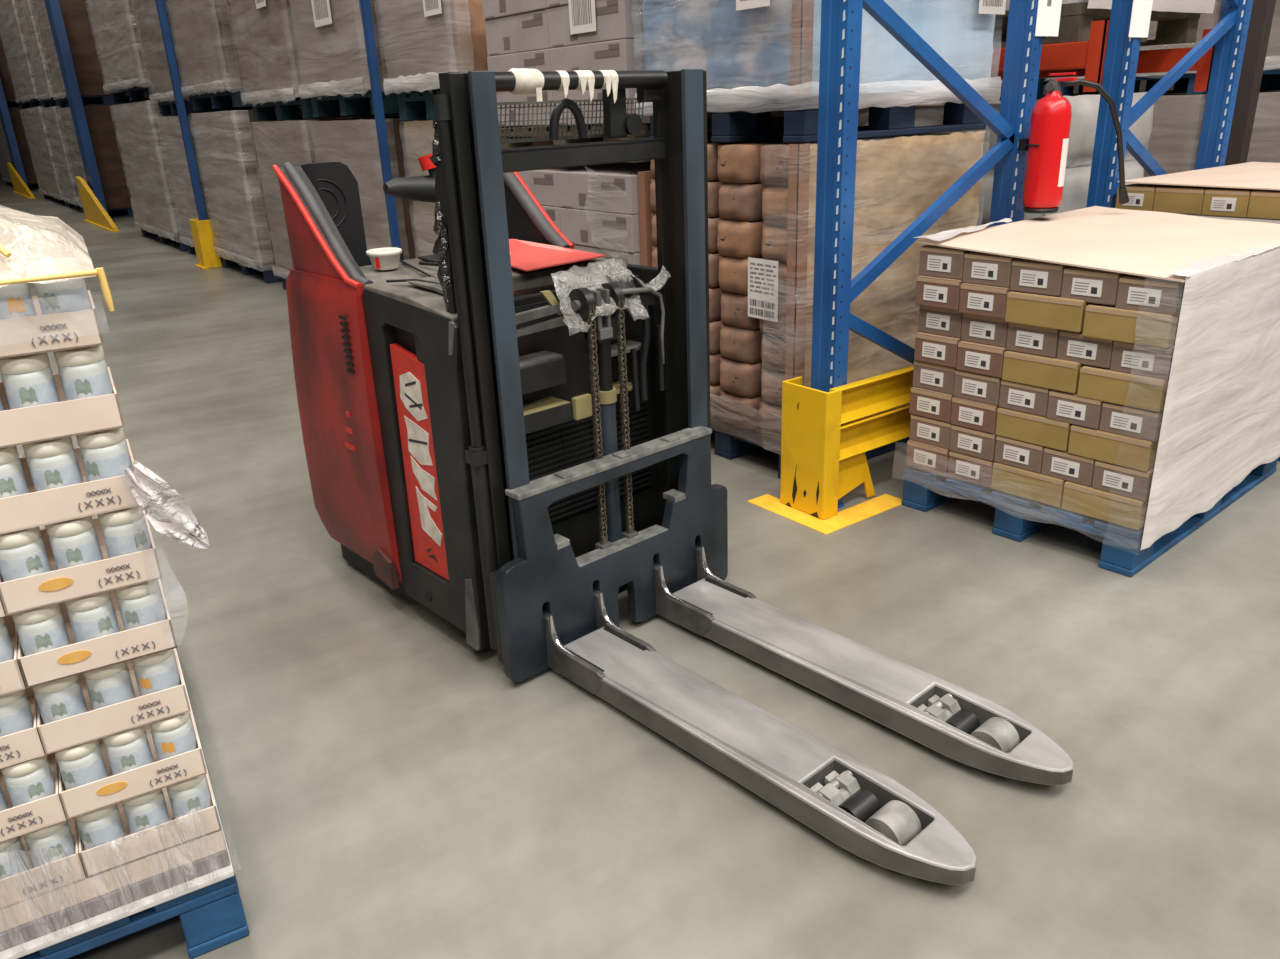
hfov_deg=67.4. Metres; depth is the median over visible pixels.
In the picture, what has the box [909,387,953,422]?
carton
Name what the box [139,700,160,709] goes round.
print
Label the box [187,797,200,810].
print
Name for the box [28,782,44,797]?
print
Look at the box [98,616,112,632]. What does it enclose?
print
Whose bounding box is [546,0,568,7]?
carton
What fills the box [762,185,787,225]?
pack
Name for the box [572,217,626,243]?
print
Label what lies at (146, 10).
load
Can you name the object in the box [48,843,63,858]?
print
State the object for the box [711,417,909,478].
pallet
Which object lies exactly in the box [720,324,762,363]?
pack
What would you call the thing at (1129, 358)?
carton
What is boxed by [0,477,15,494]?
print
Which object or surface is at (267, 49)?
load
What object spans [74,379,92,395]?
print
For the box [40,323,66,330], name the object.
print
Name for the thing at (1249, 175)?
sheet
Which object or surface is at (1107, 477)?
carton
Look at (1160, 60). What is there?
beam
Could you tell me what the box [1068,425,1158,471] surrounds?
carton
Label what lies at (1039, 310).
carton
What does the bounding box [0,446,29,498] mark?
jar
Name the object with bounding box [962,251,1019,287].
carton
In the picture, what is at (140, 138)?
load
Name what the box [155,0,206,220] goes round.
upright
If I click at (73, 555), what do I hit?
print
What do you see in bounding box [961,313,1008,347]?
carton
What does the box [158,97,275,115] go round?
pallet
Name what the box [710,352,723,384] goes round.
pack
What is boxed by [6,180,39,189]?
pallet
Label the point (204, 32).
load
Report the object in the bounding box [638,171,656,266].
board
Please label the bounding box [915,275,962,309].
carton
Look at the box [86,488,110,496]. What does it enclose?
print
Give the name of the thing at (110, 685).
jar
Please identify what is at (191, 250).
pallet
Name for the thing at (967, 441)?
carton
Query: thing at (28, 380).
jar
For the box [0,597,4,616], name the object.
tray
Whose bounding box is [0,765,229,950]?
pad
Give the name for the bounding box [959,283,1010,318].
carton
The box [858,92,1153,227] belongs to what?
load
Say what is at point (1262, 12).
steel post
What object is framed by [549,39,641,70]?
carton
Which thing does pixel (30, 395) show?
print
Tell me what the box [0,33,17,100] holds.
load
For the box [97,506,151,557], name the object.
jar
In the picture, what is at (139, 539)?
print
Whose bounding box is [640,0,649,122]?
board
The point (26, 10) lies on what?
load
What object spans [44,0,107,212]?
upright
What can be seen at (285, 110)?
pallet
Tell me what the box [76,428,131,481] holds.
jar
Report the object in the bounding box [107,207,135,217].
pallet
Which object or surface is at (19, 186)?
guard
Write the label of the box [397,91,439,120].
pallet
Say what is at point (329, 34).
load
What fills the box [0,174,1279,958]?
floor
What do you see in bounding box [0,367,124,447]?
tray
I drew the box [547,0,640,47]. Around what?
carton
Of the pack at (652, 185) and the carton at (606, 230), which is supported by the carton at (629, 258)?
the carton at (606, 230)
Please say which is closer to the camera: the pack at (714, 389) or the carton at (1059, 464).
the carton at (1059, 464)
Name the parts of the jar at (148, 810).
lid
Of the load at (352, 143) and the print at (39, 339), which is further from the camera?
the load at (352, 143)
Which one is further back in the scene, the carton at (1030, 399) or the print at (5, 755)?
the carton at (1030, 399)
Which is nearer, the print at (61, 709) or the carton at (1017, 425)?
the print at (61, 709)
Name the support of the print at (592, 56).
attached to the carton at (623, 54)
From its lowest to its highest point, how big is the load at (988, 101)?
1.177 m
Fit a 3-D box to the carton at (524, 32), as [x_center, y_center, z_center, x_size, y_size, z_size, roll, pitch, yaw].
[-0.174,-2.143,4.625,0.981,0.155,0.560,-17,26,-33]
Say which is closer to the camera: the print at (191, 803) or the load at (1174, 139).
the print at (191, 803)
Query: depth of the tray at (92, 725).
1.49 m
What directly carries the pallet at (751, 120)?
on the load at (898, 178)
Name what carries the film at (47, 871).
attached to the tray at (130, 848)
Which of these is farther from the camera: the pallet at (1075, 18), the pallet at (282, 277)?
the pallet at (282, 277)
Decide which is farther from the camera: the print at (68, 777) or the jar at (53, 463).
the print at (68, 777)
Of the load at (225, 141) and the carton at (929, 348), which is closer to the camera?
the carton at (929, 348)
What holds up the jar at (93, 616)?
in the tray at (44, 667)
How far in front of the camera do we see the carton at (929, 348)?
3.13 m
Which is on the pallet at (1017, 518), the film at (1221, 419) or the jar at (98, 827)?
the film at (1221, 419)
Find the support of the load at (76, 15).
on the pallet at (93, 100)
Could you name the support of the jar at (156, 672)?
in the tray at (92, 725)
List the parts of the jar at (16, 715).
lid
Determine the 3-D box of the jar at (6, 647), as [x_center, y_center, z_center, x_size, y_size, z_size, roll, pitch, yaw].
[-0.948,0.248,1.396,0.060,0.112,0.061,-13,24,-25]
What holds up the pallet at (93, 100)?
on the load at (100, 120)
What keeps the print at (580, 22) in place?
attached to the carton at (580, 22)
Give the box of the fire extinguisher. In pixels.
[1018,72,1128,213]
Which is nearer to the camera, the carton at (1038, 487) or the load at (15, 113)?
the carton at (1038, 487)
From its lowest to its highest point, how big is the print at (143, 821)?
0.023 m
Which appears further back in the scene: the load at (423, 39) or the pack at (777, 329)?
the load at (423, 39)
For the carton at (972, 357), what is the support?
on the carton at (981, 388)
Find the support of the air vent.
attached to the forklift
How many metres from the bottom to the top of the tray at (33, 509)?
0.050 m
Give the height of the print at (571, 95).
0.140 m
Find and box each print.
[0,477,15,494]
[0,750,19,760]
[0,865,5,876]
[1,816,41,835]
[7,297,25,314]
[8,811,32,821]
[19,387,37,403]
[23,876,62,894]
[26,555,42,572]
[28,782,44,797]
[32,332,77,346]
[35,634,52,648]
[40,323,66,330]
[43,293,59,309]
[44,469,62,485]
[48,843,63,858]
[51,703,67,717]
[62,771,74,783]
[66,548,82,563]
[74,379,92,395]
[78,495,120,510]
[80,831,91,842]
[86,461,99,475]
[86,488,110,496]
[91,691,103,703]
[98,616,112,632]
[99,570,139,586]
[106,564,129,572]
[116,641,154,657]
[120,754,135,767]
[125,611,139,623]
[131,706,168,722]
[135,531,147,547]
[135,815,149,826]
[139,677,151,689]
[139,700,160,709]
[150,769,186,786]
[157,764,177,772]
[161,742,175,753]
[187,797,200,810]
[486,0,505,18]
[524,53,544,65]
[533,174,552,184]
[546,209,554,219]
[553,0,617,46]
[559,92,601,123]
[562,178,624,207]
[571,43,619,70]
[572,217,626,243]
[605,254,628,263]
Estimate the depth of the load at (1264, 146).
6.05 m
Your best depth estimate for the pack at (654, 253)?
3.94 m
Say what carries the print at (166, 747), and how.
attached to the jar at (175, 735)
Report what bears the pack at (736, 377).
on the pack at (753, 402)
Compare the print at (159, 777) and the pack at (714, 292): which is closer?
the print at (159, 777)
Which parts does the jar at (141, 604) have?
lid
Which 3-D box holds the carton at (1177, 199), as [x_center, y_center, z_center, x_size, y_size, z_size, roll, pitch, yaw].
[2.167,-1.102,3.764,0.241,0.094,0.183,-17,26,-33]
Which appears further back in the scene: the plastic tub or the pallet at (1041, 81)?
the pallet at (1041, 81)
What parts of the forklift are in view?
sticker panel, plate, frame panel, plate, worn foot plate, arm, panel, lift chain, carriage rail, carriage sill, lift chain, frame panel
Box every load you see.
[0,0,38,102]
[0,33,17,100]
[0,107,38,183]
[16,0,54,100]
[20,106,64,198]
[31,0,128,99]
[43,106,80,205]
[59,105,132,208]
[87,0,149,93]
[110,100,200,240]
[133,0,230,102]
[158,115,211,246]
[168,0,243,94]
[191,108,351,270]
[229,0,302,103]
[252,116,399,278]
[290,0,387,97]
[310,118,435,259]
[378,0,489,91]
[404,120,619,255]
[634,0,1005,115]
[707,131,984,450]
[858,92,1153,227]
[916,99,1039,105]
[1005,0,1214,12]
[1069,0,1222,78]
[1144,91,1262,176]
[1183,214,1279,223]
[1247,91,1279,162]
[1263,0,1279,69]
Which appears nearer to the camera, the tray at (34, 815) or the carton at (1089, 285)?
the tray at (34, 815)
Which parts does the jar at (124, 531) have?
lid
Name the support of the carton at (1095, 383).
on the carton at (1132, 422)
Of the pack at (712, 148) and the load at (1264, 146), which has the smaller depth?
the pack at (712, 148)
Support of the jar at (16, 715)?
in the tray at (24, 745)
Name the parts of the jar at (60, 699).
lid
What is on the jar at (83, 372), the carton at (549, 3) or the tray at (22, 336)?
the tray at (22, 336)
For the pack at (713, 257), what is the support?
on the pack at (714, 292)
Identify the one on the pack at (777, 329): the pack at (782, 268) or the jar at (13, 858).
the pack at (782, 268)
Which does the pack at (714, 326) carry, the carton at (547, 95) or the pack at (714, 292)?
the pack at (714, 292)
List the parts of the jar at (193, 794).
lid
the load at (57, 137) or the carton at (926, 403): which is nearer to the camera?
the carton at (926, 403)
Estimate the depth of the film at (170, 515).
1.42 m
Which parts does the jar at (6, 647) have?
lid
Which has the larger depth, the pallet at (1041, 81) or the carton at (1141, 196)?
the pallet at (1041, 81)
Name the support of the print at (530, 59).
attached to the carton at (539, 60)
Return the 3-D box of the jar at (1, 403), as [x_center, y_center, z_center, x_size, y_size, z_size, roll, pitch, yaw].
[-0.902,-0.104,1.303,0.061,0.112,0.060,11,25,30]
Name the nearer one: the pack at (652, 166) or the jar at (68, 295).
the jar at (68, 295)
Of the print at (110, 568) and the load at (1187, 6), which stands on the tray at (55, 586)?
the print at (110, 568)
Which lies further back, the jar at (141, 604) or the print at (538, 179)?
the print at (538, 179)
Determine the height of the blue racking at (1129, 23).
3.440 m
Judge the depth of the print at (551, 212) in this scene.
4.48 m
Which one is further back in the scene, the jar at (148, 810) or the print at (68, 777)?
the jar at (148, 810)
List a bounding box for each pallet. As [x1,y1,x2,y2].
[6,101,40,107]
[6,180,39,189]
[18,648,248,958]
[20,97,43,109]
[42,97,87,107]
[43,194,68,206]
[58,95,129,107]
[68,201,83,212]
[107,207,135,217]
[110,83,152,102]
[140,226,187,251]
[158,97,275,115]
[187,245,222,261]
[190,88,300,110]
[221,254,281,283]
[251,97,399,120]
[281,275,287,289]
[310,88,439,116]
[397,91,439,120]
[499,116,783,162]
[650,93,988,142]
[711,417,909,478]
[902,458,1277,576]
[988,78,1081,99]
[993,2,1200,47]
[1058,73,1207,95]
[1260,68,1279,90]
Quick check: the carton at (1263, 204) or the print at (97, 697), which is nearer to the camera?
the print at (97, 697)
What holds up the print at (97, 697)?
attached to the jar at (110, 685)
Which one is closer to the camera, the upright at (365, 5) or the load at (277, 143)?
the upright at (365, 5)
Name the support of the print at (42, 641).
attached to the jar at (38, 630)
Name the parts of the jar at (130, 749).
lid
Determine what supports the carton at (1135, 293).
on the carton at (1101, 321)
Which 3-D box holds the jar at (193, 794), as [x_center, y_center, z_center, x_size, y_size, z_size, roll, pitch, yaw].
[-0.762,0.538,1.625,0.060,0.112,0.061,-18,26,-34]
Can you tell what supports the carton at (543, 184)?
on the carton at (553, 212)
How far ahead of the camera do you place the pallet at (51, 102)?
16.35 m
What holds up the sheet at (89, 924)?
on the pallet at (212, 917)
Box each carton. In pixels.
[482,0,547,19]
[485,9,550,55]
[487,49,550,71]
[496,90,553,125]
[518,161,650,206]
[541,205,562,230]
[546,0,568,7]
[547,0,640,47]
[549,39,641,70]
[553,88,784,124]
[557,164,650,214]
[560,208,640,252]
[573,244,640,264]
[906,440,949,475]
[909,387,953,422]
[909,414,951,448]
[912,360,955,394]
[914,332,961,367]
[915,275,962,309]
[918,305,962,337]
[919,245,971,279]
[947,451,993,487]
[949,424,996,460]
[950,397,999,433]
[953,370,1001,405]
[956,341,1007,377]
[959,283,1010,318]
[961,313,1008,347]
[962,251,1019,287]
[991,462,1065,507]
[994,435,1044,472]
[995,407,1073,450]
[999,380,1051,416]
[1002,350,1085,393]
[1005,291,1092,331]
[1006,322,1060,357]
[1010,258,1070,295]
[1041,447,1095,486]
[1046,390,1103,428]
[1056,330,1113,367]
[1061,266,1127,305]
[1061,481,1148,529]
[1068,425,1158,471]
[1077,365,1168,411]
[1082,303,1179,347]
[1092,460,1153,501]
[1099,402,1163,441]
[1110,341,1174,379]
[1115,183,1169,210]
[1115,274,1184,315]
[1153,185,1217,214]
[1201,187,1262,217]
[1247,190,1279,219]
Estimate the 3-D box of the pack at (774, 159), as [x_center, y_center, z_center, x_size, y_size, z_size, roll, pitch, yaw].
[0.516,-1.091,3.323,0.158,0.132,0.186,-18,26,-34]
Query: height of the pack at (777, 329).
0.132 m
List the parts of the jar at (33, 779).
lid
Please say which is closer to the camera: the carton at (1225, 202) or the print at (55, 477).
the print at (55, 477)
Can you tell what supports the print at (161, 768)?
on the tray at (113, 789)
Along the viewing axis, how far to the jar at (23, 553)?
1.36 m
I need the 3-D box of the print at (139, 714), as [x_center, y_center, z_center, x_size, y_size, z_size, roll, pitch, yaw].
[-0.771,0.370,1.513,0.054,0.013,0.002,-14,24,-27]
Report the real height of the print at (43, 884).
0.013 m
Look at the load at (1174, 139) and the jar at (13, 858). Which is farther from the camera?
the load at (1174, 139)
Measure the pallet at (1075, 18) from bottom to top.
0.144 m
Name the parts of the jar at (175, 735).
lid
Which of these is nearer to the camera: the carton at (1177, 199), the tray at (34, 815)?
the tray at (34, 815)
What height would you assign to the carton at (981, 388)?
0.092 m
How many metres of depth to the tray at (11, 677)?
1.39 m
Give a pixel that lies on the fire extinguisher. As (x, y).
(1046, 146)
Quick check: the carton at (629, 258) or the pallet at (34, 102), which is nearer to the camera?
the carton at (629, 258)
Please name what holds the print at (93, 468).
attached to the jar at (104, 454)
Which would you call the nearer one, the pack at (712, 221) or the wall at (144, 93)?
the pack at (712, 221)
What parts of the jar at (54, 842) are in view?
lid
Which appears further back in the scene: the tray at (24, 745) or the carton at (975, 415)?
the carton at (975, 415)
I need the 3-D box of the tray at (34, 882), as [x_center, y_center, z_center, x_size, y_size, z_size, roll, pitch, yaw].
[-1.025,0.611,1.560,0.204,0.050,0.192,-14,24,-27]
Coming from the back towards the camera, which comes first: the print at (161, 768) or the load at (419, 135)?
the load at (419, 135)
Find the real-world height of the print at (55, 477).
0.023 m
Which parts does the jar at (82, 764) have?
lid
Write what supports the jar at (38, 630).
in the tray at (44, 667)
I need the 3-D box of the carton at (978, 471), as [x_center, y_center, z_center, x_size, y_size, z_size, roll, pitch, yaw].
[1.171,-0.065,3.228,0.242,0.092,0.157,-19,27,-37]
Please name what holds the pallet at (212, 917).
on the floor
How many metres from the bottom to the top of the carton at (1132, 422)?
0.089 m
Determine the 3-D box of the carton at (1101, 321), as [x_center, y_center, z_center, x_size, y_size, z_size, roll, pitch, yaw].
[1.398,-0.443,2.698,0.158,0.089,0.232,-19,27,-37]
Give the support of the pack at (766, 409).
on the pallet at (728, 446)
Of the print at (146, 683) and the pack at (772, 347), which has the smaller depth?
the print at (146, 683)
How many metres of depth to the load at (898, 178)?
3.52 m
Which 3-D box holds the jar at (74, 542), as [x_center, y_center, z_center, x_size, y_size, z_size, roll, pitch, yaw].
[-0.831,0.106,1.417,0.060,0.112,0.061,-11,23,-21]
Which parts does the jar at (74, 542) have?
lid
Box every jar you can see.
[0,283,36,319]
[0,353,59,409]
[0,396,3,410]
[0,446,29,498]
[0,527,51,581]
[0,617,13,662]
[0,689,33,736]
[0,754,55,806]
[0,785,7,810]
[0,836,30,879]
[12,603,70,655]
[22,437,82,491]
[24,817,75,867]
[32,675,87,723]
[34,278,91,314]
[45,516,102,569]
[53,345,113,400]
[54,739,108,789]
[64,591,119,642]
[75,804,125,849]
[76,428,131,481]
[83,662,135,709]
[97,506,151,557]
[102,726,153,774]
[114,580,166,629]
[122,789,169,833]
[131,649,180,695]
[149,712,197,760]
[167,774,212,818]
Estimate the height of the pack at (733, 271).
0.132 m
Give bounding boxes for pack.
[650,160,654,177]
[650,179,655,211]
[651,213,656,244]
[652,246,657,267]
[707,142,736,180]
[708,180,725,216]
[708,216,722,252]
[709,252,722,286]
[709,286,721,320]
[709,319,723,353]
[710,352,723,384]
[710,384,722,395]
[717,143,776,182]
[717,219,766,257]
[719,182,765,220]
[719,255,762,294]
[720,290,759,328]
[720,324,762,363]
[720,357,763,397]
[720,390,762,429]
[759,401,781,439]
[760,143,816,185]
[760,300,785,338]
[761,223,787,263]
[761,333,785,372]
[761,368,784,406]
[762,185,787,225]
[778,263,786,300]
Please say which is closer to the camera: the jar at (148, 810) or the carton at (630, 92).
the jar at (148, 810)
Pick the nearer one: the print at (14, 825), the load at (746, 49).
the print at (14, 825)
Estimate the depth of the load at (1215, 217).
3.54 m
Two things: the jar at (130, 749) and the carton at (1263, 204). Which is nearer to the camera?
the jar at (130, 749)
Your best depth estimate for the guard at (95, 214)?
14.19 m
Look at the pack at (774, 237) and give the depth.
3.38 m
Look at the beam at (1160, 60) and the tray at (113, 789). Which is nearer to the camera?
the tray at (113, 789)
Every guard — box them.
[7,162,35,198]
[76,176,119,231]
[189,218,221,268]
[780,365,913,518]
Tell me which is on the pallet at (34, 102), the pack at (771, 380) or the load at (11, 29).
the load at (11, 29)
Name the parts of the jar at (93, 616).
lid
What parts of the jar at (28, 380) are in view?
lid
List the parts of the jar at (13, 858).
lid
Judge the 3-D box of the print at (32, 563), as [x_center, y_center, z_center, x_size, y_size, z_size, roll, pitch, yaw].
[-0.864,0.120,1.369,0.002,0.023,0.019,10,25,29]
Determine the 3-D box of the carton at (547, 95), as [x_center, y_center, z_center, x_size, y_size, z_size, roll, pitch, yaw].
[-0.163,-1.850,4.738,0.981,0.155,0.560,-17,26,-33]
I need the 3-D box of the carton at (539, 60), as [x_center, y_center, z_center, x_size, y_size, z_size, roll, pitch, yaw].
[-0.172,-1.996,4.679,0.981,0.155,0.560,-17,26,-33]
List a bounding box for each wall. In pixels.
[0,92,360,174]
[361,80,1279,117]
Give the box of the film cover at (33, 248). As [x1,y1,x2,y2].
[0,205,113,310]
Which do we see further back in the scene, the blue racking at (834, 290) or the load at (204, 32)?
the load at (204, 32)
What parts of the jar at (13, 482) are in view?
lid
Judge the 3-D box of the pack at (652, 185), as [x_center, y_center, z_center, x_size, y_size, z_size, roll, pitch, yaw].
[0.140,-1.143,3.862,0.158,0.132,0.186,-17,25,-32]
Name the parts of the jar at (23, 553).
lid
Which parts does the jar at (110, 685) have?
lid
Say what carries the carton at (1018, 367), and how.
on the carton at (1030, 399)
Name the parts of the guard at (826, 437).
plate, foot plate, guard rail, guard rail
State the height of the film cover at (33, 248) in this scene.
0.167 m
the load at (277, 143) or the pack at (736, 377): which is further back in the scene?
the load at (277, 143)
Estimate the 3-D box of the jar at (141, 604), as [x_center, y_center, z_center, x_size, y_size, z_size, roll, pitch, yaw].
[-0.772,0.204,1.490,0.060,0.112,0.061,-1,21,2]
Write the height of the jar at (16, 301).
0.112 m
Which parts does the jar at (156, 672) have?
lid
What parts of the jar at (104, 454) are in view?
lid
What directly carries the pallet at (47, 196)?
on the floor
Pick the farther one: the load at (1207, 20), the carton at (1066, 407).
the load at (1207, 20)
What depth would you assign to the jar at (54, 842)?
1.50 m
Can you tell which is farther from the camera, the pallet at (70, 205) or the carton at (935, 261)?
the pallet at (70, 205)
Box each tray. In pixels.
[0,290,103,358]
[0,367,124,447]
[0,439,138,533]
[0,514,162,615]
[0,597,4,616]
[0,613,25,695]
[0,687,44,768]
[0,753,65,841]
[0,817,85,908]
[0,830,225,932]
[17,579,176,687]
[37,648,190,754]
[58,693,206,819]
[78,774,221,877]
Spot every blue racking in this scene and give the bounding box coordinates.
[811,0,1061,508]
[1086,0,1252,207]
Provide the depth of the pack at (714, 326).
3.81 m
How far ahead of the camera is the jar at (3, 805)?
1.46 m
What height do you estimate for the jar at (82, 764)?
0.112 m
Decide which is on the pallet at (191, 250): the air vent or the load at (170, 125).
the load at (170, 125)
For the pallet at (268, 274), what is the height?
0.144 m
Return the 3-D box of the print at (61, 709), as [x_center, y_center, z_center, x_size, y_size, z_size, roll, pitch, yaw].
[-0.876,0.348,1.447,0.019,0.023,0.002,-11,23,-21]
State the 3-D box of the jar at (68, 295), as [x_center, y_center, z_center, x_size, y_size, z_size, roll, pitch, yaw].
[-0.791,-0.245,1.321,0.060,0.112,0.061,-2,21,2]
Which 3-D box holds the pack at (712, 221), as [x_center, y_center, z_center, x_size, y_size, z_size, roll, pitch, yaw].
[0.264,-0.965,3.757,0.158,0.132,0.186,-17,25,-32]
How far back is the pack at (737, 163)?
3.42 m
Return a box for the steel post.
[1224,0,1275,165]
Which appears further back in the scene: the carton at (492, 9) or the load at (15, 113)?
the load at (15, 113)
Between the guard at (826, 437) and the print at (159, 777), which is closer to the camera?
the print at (159, 777)
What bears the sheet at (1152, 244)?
on the film at (1221, 419)
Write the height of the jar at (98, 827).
0.112 m
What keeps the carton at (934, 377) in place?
on the carton at (926, 403)
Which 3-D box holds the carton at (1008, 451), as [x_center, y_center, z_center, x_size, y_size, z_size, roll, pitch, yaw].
[1.275,-0.111,3.084,0.242,0.091,0.157,-19,27,-37]
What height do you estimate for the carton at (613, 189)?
0.420 m
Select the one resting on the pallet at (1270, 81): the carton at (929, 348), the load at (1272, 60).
the load at (1272, 60)
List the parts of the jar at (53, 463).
lid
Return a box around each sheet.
[0,648,233,958]
[918,206,1279,282]
[1117,162,1279,189]
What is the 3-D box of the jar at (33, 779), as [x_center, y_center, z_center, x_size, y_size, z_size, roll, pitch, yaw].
[-0.941,0.471,1.484,0.061,0.112,0.060,17,29,41]
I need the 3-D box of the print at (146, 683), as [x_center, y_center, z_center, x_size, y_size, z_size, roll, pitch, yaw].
[-0.777,0.320,1.507,0.019,0.023,0.002,1,22,8]
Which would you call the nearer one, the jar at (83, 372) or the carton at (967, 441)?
the jar at (83, 372)
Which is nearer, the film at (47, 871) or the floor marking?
the film at (47, 871)
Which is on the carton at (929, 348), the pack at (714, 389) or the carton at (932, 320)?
the carton at (932, 320)
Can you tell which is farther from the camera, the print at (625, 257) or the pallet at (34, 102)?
the pallet at (34, 102)
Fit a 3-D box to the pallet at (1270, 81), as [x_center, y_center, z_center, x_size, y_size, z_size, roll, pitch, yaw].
[4.510,-2.538,6.031,0.970,0.144,1.090,-17,26,-33]
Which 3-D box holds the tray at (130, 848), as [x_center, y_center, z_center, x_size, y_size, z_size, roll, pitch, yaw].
[-0.849,0.567,1.655,0.204,0.050,0.190,-14,24,-27]
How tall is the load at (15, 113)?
1.752 m
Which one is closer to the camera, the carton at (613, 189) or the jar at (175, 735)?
the jar at (175, 735)
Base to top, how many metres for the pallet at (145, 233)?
0.144 m
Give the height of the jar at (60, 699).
0.112 m
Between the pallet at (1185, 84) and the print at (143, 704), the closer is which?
the print at (143, 704)
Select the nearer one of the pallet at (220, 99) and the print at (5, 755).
the print at (5, 755)
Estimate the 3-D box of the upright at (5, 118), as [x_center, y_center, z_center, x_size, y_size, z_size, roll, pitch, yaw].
[-14.557,-8.356,21.988,0.140,3.400,0.700,-17,26,-33]
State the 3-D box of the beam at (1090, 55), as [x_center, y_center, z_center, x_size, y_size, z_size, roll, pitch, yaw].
[1.054,-2.046,4.830,0.068,0.260,2.682,-17,26,-33]
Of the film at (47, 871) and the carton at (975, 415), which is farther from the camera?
the carton at (975, 415)
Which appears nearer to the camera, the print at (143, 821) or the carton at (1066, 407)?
the print at (143, 821)
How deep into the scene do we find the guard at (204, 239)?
9.55 m
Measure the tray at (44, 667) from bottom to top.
0.050 m
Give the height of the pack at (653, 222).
0.132 m
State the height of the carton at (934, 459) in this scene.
0.093 m
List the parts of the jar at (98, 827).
lid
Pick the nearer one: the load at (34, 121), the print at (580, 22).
the print at (580, 22)
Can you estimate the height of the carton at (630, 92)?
0.155 m
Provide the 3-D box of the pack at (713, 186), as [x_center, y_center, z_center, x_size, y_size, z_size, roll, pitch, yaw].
[0.260,-1.090,3.714,0.158,0.132,0.186,-17,26,-33]
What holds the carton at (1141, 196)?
on the load at (1215, 217)
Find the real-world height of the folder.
0.019 m
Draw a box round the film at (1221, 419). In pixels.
[914,218,1279,549]
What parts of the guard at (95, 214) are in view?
foot plate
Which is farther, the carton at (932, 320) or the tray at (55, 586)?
the carton at (932, 320)
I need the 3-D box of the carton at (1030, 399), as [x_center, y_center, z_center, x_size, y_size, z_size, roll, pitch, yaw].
[1.266,-0.282,3.021,0.242,0.091,0.157,-19,27,-37]
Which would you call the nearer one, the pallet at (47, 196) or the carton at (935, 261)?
the carton at (935, 261)
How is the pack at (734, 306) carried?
on the pack at (743, 345)
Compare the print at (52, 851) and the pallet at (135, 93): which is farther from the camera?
the pallet at (135, 93)
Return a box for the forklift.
[272,68,1072,884]
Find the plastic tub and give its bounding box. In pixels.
[366,247,401,269]
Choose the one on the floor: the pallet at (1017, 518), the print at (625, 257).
the pallet at (1017, 518)
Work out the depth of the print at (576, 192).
4.17 m
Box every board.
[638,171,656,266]
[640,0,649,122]
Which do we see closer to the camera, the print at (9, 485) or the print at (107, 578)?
the print at (9, 485)
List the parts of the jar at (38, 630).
lid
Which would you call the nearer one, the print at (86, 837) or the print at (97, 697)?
the print at (97, 697)
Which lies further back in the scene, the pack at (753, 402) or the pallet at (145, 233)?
the pallet at (145, 233)
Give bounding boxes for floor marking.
[747,494,901,534]
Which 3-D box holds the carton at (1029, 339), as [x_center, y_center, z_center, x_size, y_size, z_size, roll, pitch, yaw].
[1.264,-0.452,2.955,0.242,0.091,0.157,-19,27,-37]
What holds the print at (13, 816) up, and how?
on the tray at (34, 815)
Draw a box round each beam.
[991,20,1109,91]
[991,29,1215,91]
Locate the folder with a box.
[509,239,605,270]
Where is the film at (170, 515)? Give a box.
[124,460,208,548]
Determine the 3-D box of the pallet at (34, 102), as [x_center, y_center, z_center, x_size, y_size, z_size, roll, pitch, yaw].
[-11.242,-7.282,18.575,0.970,0.144,3.140,-17,26,-33]
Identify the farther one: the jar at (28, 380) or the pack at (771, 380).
the pack at (771, 380)
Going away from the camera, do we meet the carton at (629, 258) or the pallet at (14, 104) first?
the carton at (629, 258)
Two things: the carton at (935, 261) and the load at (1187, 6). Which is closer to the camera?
the carton at (935, 261)
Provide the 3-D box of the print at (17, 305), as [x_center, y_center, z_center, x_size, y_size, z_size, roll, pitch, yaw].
[-0.825,-0.230,1.271,0.002,0.023,0.019,14,26,35]
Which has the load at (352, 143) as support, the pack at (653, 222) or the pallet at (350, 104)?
the pallet at (350, 104)
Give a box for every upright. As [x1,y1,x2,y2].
[0,79,28,187]
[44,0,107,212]
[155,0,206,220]
[360,0,400,247]
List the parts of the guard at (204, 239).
foot plate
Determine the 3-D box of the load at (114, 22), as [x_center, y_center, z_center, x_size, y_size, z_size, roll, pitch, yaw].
[-5.582,-5.243,11.101,1.047,1.376,2.260,-17,26,-33]
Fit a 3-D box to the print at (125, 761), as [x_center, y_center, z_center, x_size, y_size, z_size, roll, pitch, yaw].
[-0.810,0.446,1.519,0.019,0.023,0.002,-12,23,-22]
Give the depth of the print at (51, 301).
1.29 m
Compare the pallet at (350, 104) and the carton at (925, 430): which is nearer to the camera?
the carton at (925, 430)
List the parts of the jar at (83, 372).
lid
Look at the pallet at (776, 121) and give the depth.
4.32 m
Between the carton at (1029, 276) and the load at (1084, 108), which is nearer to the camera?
the carton at (1029, 276)
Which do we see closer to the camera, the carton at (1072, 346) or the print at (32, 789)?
the print at (32, 789)
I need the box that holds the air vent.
[338,315,354,373]

